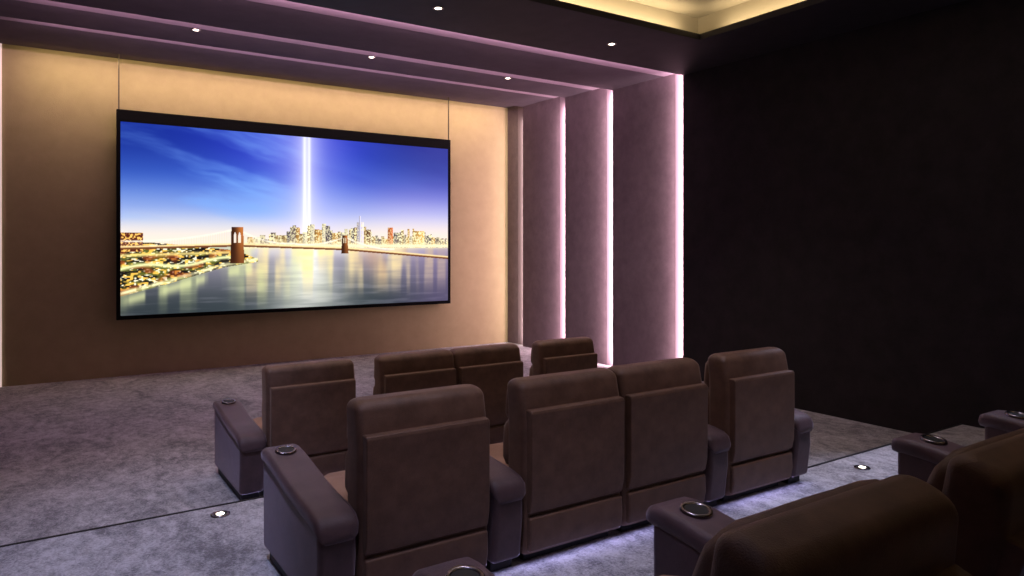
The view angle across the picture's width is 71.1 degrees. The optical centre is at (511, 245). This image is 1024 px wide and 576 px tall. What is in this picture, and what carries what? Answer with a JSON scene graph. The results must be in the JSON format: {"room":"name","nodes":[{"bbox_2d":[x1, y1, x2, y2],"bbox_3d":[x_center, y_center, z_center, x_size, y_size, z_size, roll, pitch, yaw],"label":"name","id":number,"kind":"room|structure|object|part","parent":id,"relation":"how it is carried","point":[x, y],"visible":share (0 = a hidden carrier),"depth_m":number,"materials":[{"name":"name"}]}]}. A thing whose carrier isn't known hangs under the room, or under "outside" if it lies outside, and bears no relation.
{"room":"home theater","nodes":[
{"label":"home theater","id":0,"kind":"room"},
{"bbox_2d":[2,44,507,386],"bbox_3d":[-3.656,-0.600,12.686,9.250,5.200,0.200,0,0,-34],"label":"wall","id":1,"kind":"structure","parent":0,"point":[59,322],"depth_m":11.25,"materials":[{"name":"beige fabric"}]},
{"bbox_2d":[0,43,1,386],"bbox_3d":[-7.258,-0.435,10.155,0.050,4.870,0.030,0,0,-34],"label":"light strip","id":2,"kind":"object","parent":1,"relation":"attached to","point":[0,43],"depth_m":10.15,"materials":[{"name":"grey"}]},
{"bbox_2d":[0,39,512,107],"bbox_3d":[-3.498,-3.038,12.258,8.640,0.325,0.690,0,0,-34],"label":"ceiling beam","id":3,"kind":"structure","parent":0,"point":[3,41],"depth_m":11.75,"materials":[{"name":"paint"}]},
{"bbox_2d":[116,54,450,319],"bbox_3d":[-3.571,-0.882,12.323,5.670,3.985,0.080,0,0,-34],"label":"projection screen","id":4,"kind":"object","parent":3,"relation":"hanging from","point":[215,216],"visible":1,"depth_m":12.00,"materials":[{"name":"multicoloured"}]},
{"bbox_2d":[0,19,551,106],"bbox_3d":[-2.929,-2.988,11.320,8.550,0.424,1.500,0,0,-34],"label":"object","id":5,"kind":"structure","parent":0,"point":[9,30],"depth_m":10.79,"materials":[{"name":"paint"}]},
{"bbox_2d":[0,0,590,97],"bbox_3d":[-2.168,-2.945,10.085,8.450,0.510,1.400,0,0,-34],"label":"ceiling","id":6,"kind":"structure","parent":0,"point":[17,9],"depth_m":9.67,"materials":[{"name":"purple paint"}]},
{"bbox_2d":[49,0,662,89],"bbox_3d":[-1.372,-2.880,8.796,8.350,0.640,1.630,0,0,-34],"label":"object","id":7,"kind":"structure","parent":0,"point":[239,15],"depth_m":8.80,"materials":[{"name":"paint"}]},
{"bbox_2d":[0,342,911,544],"bbox_3d":[0.574,2.075,6.319,9.250,0.150,15.490,0,0,-34],"label":"floor","id":8,"kind":"structure","parent":0,"point":[76,455],"depth_m":7.30,"materials":[{"name":"carpet"}]},
{"bbox_2d":[213,358,355,499],"bbox_3d":[-1.887,1.482,6.265,1.190,1.035,1.035,0,0,-34],"label":"recliner","id":9,"kind":"object","parent":8,"relation":"on","point":[304,404],"visible":0.83,"depth_m":5.83,"materials":[{"name":"black leather"}]},
{"bbox_2d":[221,399,235,404],"bbox_3d":[-2.485,1.376,6.285,0.120,0.053,0.121,0,0,-34],"label":"cup holder","id":10,"kind":"object","parent":9,"relation":"on","point":[226,401],"depth_m":6.27,"materials":[{"name":"silver metal"}]},
{"bbox_3d":[-2.288,1.668,5.989,0.190,0.544,0.990,0,0,-34],"label":"arm","id":11,"kind":"part","parent":9,"relation":"part of"},
{"bbox_2d":[253,417,261,428],"bbox_3d":[-1.897,1.620,6.279,0.730,0.200,0.620,0,2,-34],"label":"seat cushion","id":12,"kind":"object","parent":9,"relation":"on","point":[258,420],"depth_m":6.22,"materials":[{"name":"brown leather"}]},
{"bbox_3d":[-1.622,1.410,5.865,0.698,0.580,0.074,0,0,-34],"label":"panel","id":13,"kind":"part","parent":9,"relation":"part of","materials":[{"name":"brown leather"}]},
{"bbox_3d":[-1.626,1.821,5.871,0.698,0.199,0.060,0,0,-34],"label":"kick panel","id":14,"kind":"part","parent":9,"relation":"part of","materials":[{"name":"brown leather"}]},
{"bbox_2d":[373,349,455,394],"bbox_3d":[-1.039,1.482,6.736,0.737,1.035,0.879,0,0,-34],"label":"recliner","id":15,"kind":"object","parent":8,"relation":"on","point":[407,371],"visible":0.41,"depth_m":6.37,"materials":[{"name":"black leather"}]},
{"bbox_3d":[-0.816,1.410,6.401,0.693,0.580,0.074,0,0,-34],"label":"panel","id":16,"kind":"part","parent":15,"relation":"part of","materials":[{"name":"brown leather"}]},
{"bbox_2d":[449,343,522,443],"bbox_3d":[-0.368,1.482,7.274,0.961,1.035,1.035,0,0,-34],"label":"recliner","id":17,"kind":"object","parent":8,"relation":"on","point":[490,368],"visible":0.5,"depth_m":6.80,"materials":[{"name":"black leather"}]},
{"bbox_3d":[-0.196,1.410,6.813,0.693,0.580,0.074,0,0,-34],"label":"panel","id":18,"kind":"part","parent":17,"relation":"part of","materials":[{"name":"brown leather"}]},
{"bbox_3d":[-0.199,1.821,6.819,0.693,0.199,0.060,0,0,-34],"label":"kick panel","id":19,"kind":"part","parent":17,"relation":"part of","materials":[{"name":"brown leather"}]},
{"bbox_2d":[0,425,984,575],"bbox_3d":[1.022,1.900,5.103,8.250,0.200,3.170,0,0,-34],"label":"platform","id":20,"kind":"object","parent":8,"relation":"on","point":[192,543],"visible":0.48,"depth_m":4.31,"materials":[{"name":"carpet"}]},
{"bbox_2d":[0,496,263,546],"bbox_3d":[-0.974,1.808,5.685,5.570,0.023,0.016,0,0,-34],"label":"trim","id":21,"kind":"structure","parent":20,"relation":"attached to","point":[261,496],"depth_m":4.66,"materials":[{"name":"black"}]},
{"bbox_2d":[210,510,229,517],"bbox_3d":[-1.953,1.794,4.801,0.124,0.009,0.124,0,0,-34],"label":"marker light","id":22,"kind":"object","parent":20,"relation":"on","point":[222,513],"visible":1,"depth_m":4.79,"materials":[{"name":"silver metal"}]},
{"bbox_2d":[261,384,525,575],"bbox_3d":[-0.693,1.282,4.069,1.190,1.035,1.035,0,0,-34],"label":"recliner","id":23,"kind":"object","parent":20,"relation":"on","point":[420,485],"visible":1,"depth_m":3.65,"materials":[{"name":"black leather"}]},
{"bbox_2d":[275,445,296,454],"bbox_3d":[-1.290,1.176,4.090,0.120,0.053,0.121,0,0,-34],"label":"cup holder","id":24,"kind":"object","parent":23,"relation":"on","point":[284,449],"depth_m":4.08,"materials":[{"name":"silver metal"}]},
{"bbox_3d":[-1.093,1.468,3.794,0.190,0.544,0.990,0,0,-34],"label":"arm","id":25,"kind":"part","parent":23,"relation":"part of"},
{"bbox_2d":[324,470,347,501],"bbox_3d":[-0.702,1.420,4.084,0.730,0.200,0.620,0,2,-34],"label":"seat cushion","id":26,"kind":"object","parent":23,"relation":"on","point":[336,479],"depth_m":4.02,"materials":[{"name":"brown leather"}]},
{"bbox_2d":[345,450,347,492],"bbox_3d":[-0.547,1.160,3.850,0.700,0.320,0.160,0,3,-34],"label":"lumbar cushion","id":27,"kind":"object","parent":23,"relation":"on","point":[346,459],"depth_m":3.67,"materials":[{"name":"brown leather"}]},
{"bbox_3d":[-0.431,1.621,3.676,0.698,0.199,0.060,0,0,-34],"label":"kick panel","id":28,"kind":"part","parent":23,"relation":"part of","materials":[{"name":"brown leather"}]},
{"bbox_3d":[-0.427,1.210,3.670,0.698,0.580,0.074,0,0,-34],"label":"panel","id":29,"kind":"part","parent":23,"relation":"part of","materials":[{"name":"brown leather"}]},
{"bbox_3d":[-0.283,1.468,4.332,0.190,0.544,0.990,0,0,-34],"label":"arm","id":30,"kind":"part","parent":23,"relation":"part of"},
{"bbox_2d":[490,368,623,560],"bbox_3d":[0.156,1.282,4.540,0.737,1.035,0.879,0,0,-34],"label":"recliner","id":31,"kind":"object","parent":20,"relation":"on","point":[563,434],"visible":0.82,"depth_m":4.16,"materials":[{"name":"black leather"}]},
{"bbox_2d":[490,442,508,466],"bbox_3d":[0.104,1.420,4.619,0.725,0.200,0.620,0,2,-34],"label":"seat cushion","id":32,"kind":"object","parent":31,"relation":"on","point":[496,450],"depth_m":4.58,"materials":[{"name":"brown leather"}]},
{"bbox_2d":[503,419,508,464],"bbox_3d":[0.259,1.160,4.386,0.695,0.320,0.160,0,3,-34],"label":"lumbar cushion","id":33,"kind":"object","parent":31,"relation":"on","point":[506,427],"depth_m":4.20,"materials":[{"name":"brown leather"}]},
{"bbox_2d":[505,391,508,417],"bbox_3d":[0.270,0.920,4.369,0.695,0.240,0.130,0,6,-34],"label":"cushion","id":34,"kind":"object","parent":31,"relation":"on","point":[507,394],"depth_m":4.19,"materials":[{"name":"brown leather"}]},
{"bbox_3d":[0.375,1.621,4.211,0.693,0.199,0.060,0,0,-34],"label":"kick panel","id":35,"kind":"part","parent":31,"relation":"part of","materials":[{"name":"brown leather"}]},
{"bbox_3d":[0.379,1.210,4.205,0.693,0.580,0.074,0,0,-34],"label":"panel","id":36,"kind":"part","parent":31,"relation":"part of","materials":[{"name":"brown leather"}]},
{"bbox_2d":[607,357,730,531],"bbox_3d":[0.827,1.282,5.079,0.961,1.035,1.035,0,0,-34],"label":"recliner","id":37,"kind":"object","parent":20,"relation":"on","point":[672,451],"visible":0.75,"depth_m":4.60,"materials":[{"name":"black leather"}]},
{"bbox_3d":[0.995,1.621,4.623,0.693,0.199,0.060,0,0,-34],"label":"kick panel","id":38,"kind":"part","parent":37,"relation":"part of","materials":[{"name":"brown leather"}]},
{"bbox_3d":[0.999,1.210,4.617,0.693,0.580,0.074,0,0,-34],"label":"panel","id":39,"kind":"part","parent":37,"relation":"part of","materials":[{"name":"brown leather"}]},
{"bbox_3d":[1.141,1.468,5.278,0.190,0.544,0.990,0,0,-34],"label":"arm","id":40,"kind":"part","parent":37,"relation":"part of"},
{"bbox_2d":[702,347,812,501],"bbox_3d":[1.621,1.282,5.606,0.936,1.035,1.035,0,0,-34],"label":"recliner","id":41,"kind":"object","parent":20,"relation":"on","point":[751,391],"visible":0.77,"depth_m":5.10,"materials":[{"name":"black leather"}]},
{"bbox_2d":[704,361,709,387],"bbox_3d":[1.683,0.920,5.309,0.670,0.240,0.130,0,6,-34],"label":"cushion","id":42,"kind":"object","parent":41,"relation":"on","point":[707,366],"depth_m":5.13,"materials":[{"name":"brown leather"}]},
{"bbox_2d":[708,387,709,424],"bbox_3d":[1.673,1.160,5.325,0.670,0.320,0.160,0,3,-34],"label":"lumbar cushion","id":43,"kind":"object","parent":41,"relation":"on","point":[708,387],"depth_m":5.12,"materials":[{"name":"brown leather"}]},
{"bbox_3d":[1.793,1.210,5.144,0.668,0.580,0.074,0,0,-34],"label":"panel","id":44,"kind":"part","parent":41,"relation":"part of","materials":[{"name":"brown leather"}]},
{"bbox_3d":[1.789,1.621,5.150,0.668,0.199,0.060,0,0,-34],"label":"kick panel","id":45,"kind":"part","parent":41,"relation":"part of","materials":[{"name":"brown leather"}]},
{"bbox_3d":[1.924,1.468,5.798,0.190,0.544,0.990,0,0,-34],"label":"arm","id":46,"kind":"part","parent":41,"relation":"part of"},
{"bbox_2d":[854,465,870,469],"bbox_3d":[2.838,1.794,5.812,0.124,0.009,0.124,0,0,-34],"label":"marker light","id":47,"kind":"object","parent":20,"relation":"on","point":[860,467],"visible":1,"depth_m":5.80,"materials":[{"name":"silver metal"}]},
{"bbox_2d":[529,337,596,375],"bbox_3d":[0.426,1.482,7.802,0.936,1.035,1.035,0,0,-34],"label":"recliner","id":48,"kind":"object","parent":8,"relation":"on","point":[574,353],"visible":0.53,"depth_m":7.30,"materials":[{"name":"black leather"}]},
{"bbox_2d":[529,364,532,375],"bbox_3d":[0.478,1.360,7.521,0.670,0.320,0.160,0,3,-34],"label":"lumbar cushion","id":49,"kind":"object","parent":48,"relation":"on","point":[531,368],"depth_m":7.35,"materials":[{"name":"brown leather"}]},
{"bbox_3d":[0.598,1.410,7.340,0.668,0.580,0.074,0,0,-34],"label":"panel","id":50,"kind":"part","parent":48,"relation":"part of","materials":[{"name":"brown leather"}]},
{"bbox_2d":[508,106,517,343],"bbox_3d":[0.271,-0.600,14.762,0.410,5.200,0.690,0,0,-34],"label":"wall panel","id":51,"kind":"object","parent":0,"point":[512,111],"visible":0.21,"depth_m":14.75,"materials":[{"name":"fabric"}]},
{"bbox_2d":[518,106,522,344],"bbox_3d":[0.191,-0.438,14.510,0.006,4.875,0.240,0,0,-34],"label":"trim","id":52,"kind":"structure","parent":51,"relation":"attached to","point":[520,109],"depth_m":14.53,"materials":[{"name":"grey"}]},
{"bbox_2d":[523,97,559,347],"bbox_3d":[0.840,-0.600,13.825,0.500,5.200,1.500,0,0,-34],"label":"wall panel","id":53,"kind":"object","parent":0,"point":[541,120],"visible":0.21,"depth_m":13.78,"materials":[{"name":"fabric"}]},
{"bbox_2d":[0,16,556,97],"bbox_3d":[-2.668,-2.775,10.928,8.550,0.006,0.358,0,0,-34],"label":"ceiling beam","id":54,"kind":"structure","parent":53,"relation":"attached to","point":[1,17],"depth_m":10.32,"materials":[{"name":"purple paint"}]},
{"bbox_2d":[560,97,564,338],"bbox_3d":[0.952,-0.388,13.203,0.006,4.776,0.220,0,0,-34],"label":"light strip","id":55,"kind":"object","parent":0,"point":[562,100],"depth_m":13.23,"materials":[{"name":"white plastic"}]},
{"bbox_2d":[565,88,606,364],"bbox_3d":[1.601,-0.600,12.589,0.600,5.200,1.400,0,0,-34],"label":"wall panel","id":56,"kind":"object","parent":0,"point":[586,112],"visible":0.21,"depth_m":12.52,"materials":[{"name":"fabric"}]},
{"bbox_2d":[18,0,598,89],"bbox_3d":[-1.982,-2.689,9.805,8.450,0.006,0.526,0,0,-34],"label":"ceiling beam","id":57,"kind":"structure","parent":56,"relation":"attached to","point":[44,2],"depth_m":9.33,"materials":[{"name":"paint"}]},
{"bbox_2d":[607,89,612,365],"bbox_3d":[1.649,-0.345,11.973,0.006,4.690,0.200,0,0,-34],"label":"light strip","id":58,"kind":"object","parent":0,"point":[609,92],"depth_m":11.97,"materials":[{"name":"white plastic"}]},
{"bbox_2d":[285,0,965,74],"bbox_3d":[1.769,-2.835,3.979,8.250,0.730,9.870,0,0,-34],"label":"ceiling","id":59,"kind":"structure","parent":0,"point":[553,25],"depth_m":8.02,"materials":[{"name":"black paint"}]},
{"bbox_2d":[433,6,443,9],"bbox_3d":[-0.765,-2.466,7.440,0.120,0.008,0.120,0,0,-34],"label":"recessed light","id":60,"kind":"object","parent":59,"relation":"in","point":[435,7],"depth_m":7.43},
{"bbox_2d":[559,0,804,33],"bbox_3d":[2.027,-2.745,3.934,6.230,0.410,8.210,0,0,-34],"label":"ceiling tray","id":61,"kind":"object","parent":59,"relation":"in","point":[695,16],"depth_m":8.50,"materials":[{"name":"beige paint"}]},
{"bbox_2d":[613,74,674,365],"bbox_3d":[2.397,-0.600,11.300,0.700,5.200,1.630,0,0,-34],"label":"panel","id":62,"kind":"object","parent":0,"point":[643,112],"depth_m":11.17,"materials":[{"name":"purple fabric"}]},
{"bbox_2d":[675,74,682,357],"bbox_3d":[2.473,-0.280,10.552,0.006,4.560,0.180,0,0,-34],"label":"light strip","id":63,"kind":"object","parent":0,"point":[678,78],"depth_m":10.57,"materials":[{"name":"white plastic"}]},
{"bbox_2d":[683,0,1023,433],"bbox_3d":[5.538,-0.600,6.483,0.800,5.200,9.870,0,0,-34],"label":"wall","id":64,"kind":"structure","parent":0,"point":[853,201],"depth_m":8.05,"materials":[{"name":"fabric"}]},
{"bbox_2d":[247,0,673,76],"bbox_3d":[-1.079,-2.559,8.356,8.350,0.006,0.374,0,0,-34],"label":"ceiling beam","id":65,"kind":"structure","parent":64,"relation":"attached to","point":[282,3],"depth_m":8.67,"materials":[{"name":"paint"}]},
{"bbox_2d":[808,424,961,467],"bbox_3d":[3.430,1.808,6.510,2.680,0.023,0.016,0,0,-34],"label":"trim","id":66,"kind":"structure","parent":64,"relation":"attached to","point":[957,424],"depth_m":6.27,"materials":[{"name":"black"}]},
{"bbox_3d":[3.199,1.800,1.825,8.250,0.400,4.700,0,0,-34],"label":"platform","id":67,"kind":"object","parent":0,"visible":0},
{"bbox_2d":[413,474,971,575],"bbox_3d":[0.497,1.091,2.007,1.190,1.018,1.167,0,0,-34],"label":"recliner","id":68,"kind":"object","parent":67,"relation":"on","point":[900,524],"visible":1,"depth_m":1.62,"materials":[{"name":"black leather"}]},
{"bbox_2d":[445,565,484,575],"bbox_3d":[-0.136,0.976,2.083,0.120,0.053,0.121,0,0,-34],"label":"cup holder","id":69,"kind":"object","parent":68,"relation":"on","point":[460,570],"depth_m":2.11,"materials":[{"name":"silver"}]},
{"bbox_3d":[0.870,1.268,2.325,0.190,0.544,0.990,0,0,-34],"label":"arm","id":70,"kind":"part","parent":68,"relation":"part of"},
{"bbox_2d":[679,501,712,518],"bbox_3d":[0.673,0.976,2.621,0.120,0.053,0.121,0,0,-34],"label":"cup holder","id":71,"kind":"object","parent":68,"relation":"on","point":[687,509],"depth_m":2.61,"materials":[{"name":"silver"}]},
{"bbox_2d":[692,479,878,575],"bbox_3d":[0.700,0.721,1.702,0.700,0.240,0.130,0,23,-34],"label":"cushion","id":72,"kind":"object","parent":68,"relation":"on","point":[704,566],"depth_m":1.57,"materials":[{"name":"brown leather"}]},
{"bbox_3d":[0.757,1.056,1.616,0.698,0.580,0.074,0,17,-34],"label":"panel","id":73,"kind":"part","parent":68,"relation":"part of","materials":[{"name":"brown leather"}]},
{"bbox_2d":[891,433,963,481],"bbox_3d":[2.017,1.091,3.017,0.961,1.018,1.167,0,0,-34],"label":"armrest","id":74,"kind":"object","parent":67,"relation":"on","point":[918,453],"visible":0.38,"depth_m":3.54,"materials":[{"name":"black leather"}]},
{"bbox_3d":[2.294,1.268,3.271,0.190,0.544,0.990,0,0,-34],"label":"arm","id":75,"kind":"part","parent":74,"relation":"part of"},
{"bbox_2d":[920,434,947,445],"bbox_3d":[2.098,0.976,3.567,0.120,0.053,0.121,0,0,-34],"label":"cup holder","id":76,"kind":"object","parent":74,"relation":"on","point":[933,440],"depth_m":3.55,"materials":[{"name":"silver metal"}]},
{"bbox_2d":[927,428,1023,575],"bbox_3d":[1.346,1.091,2.478,0.737,1.018,1.012,0,0,-34],"label":"recliner","id":77,"kind":"object","parent":67,"relation":"on","point":[983,480],"visible":0.56,"depth_m":1.95,"materials":[{"name":"black leather"}]},
{"bbox_2d":[927,428,1023,491],"bbox_3d":[1.506,0.721,2.238,0.695,0.240,0.130,0,23,-34],"label":"cushion","id":78,"kind":"object","parent":77,"relation":"on","point":[939,477],"depth_m":2.06,"materials":[{"name":"brown leather"}]},
{"bbox_3d":[1.563,1.056,2.152,0.693,0.580,0.074,0,17,-34],"label":"panel","id":79,"kind":"part","parent":77,"relation":"part of","materials":[{"name":"brown leather"}]},
{"bbox_2d":[978,410,1023,439],"bbox_3d":[2.810,1.091,3.544,0.936,1.018,1.167,0,0,-34],"label":"recliner","id":80,"kind":"object","parent":67,"relation":"on","point":[997,422],"visible":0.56,"depth_m":4.09,"materials":[{"name":"black leather"}]},
{"bbox_3d":[3.077,1.268,3.791,0.190,0.544,0.990,0,0,-34],"label":"arm","id":81,"kind":"part","parent":80,"relation":"part of"},
{"bbox_2d":[1005,411,1023,419],"bbox_3d":[2.881,0.976,4.087,0.120,0.053,0.121,0,0,-34],"label":"cup holder","id":82,"kind":"object","parent":80,"relation":"on","point":[1016,415],"depth_m":4.08,"materials":[{"name":"silver metal"}]}
]}

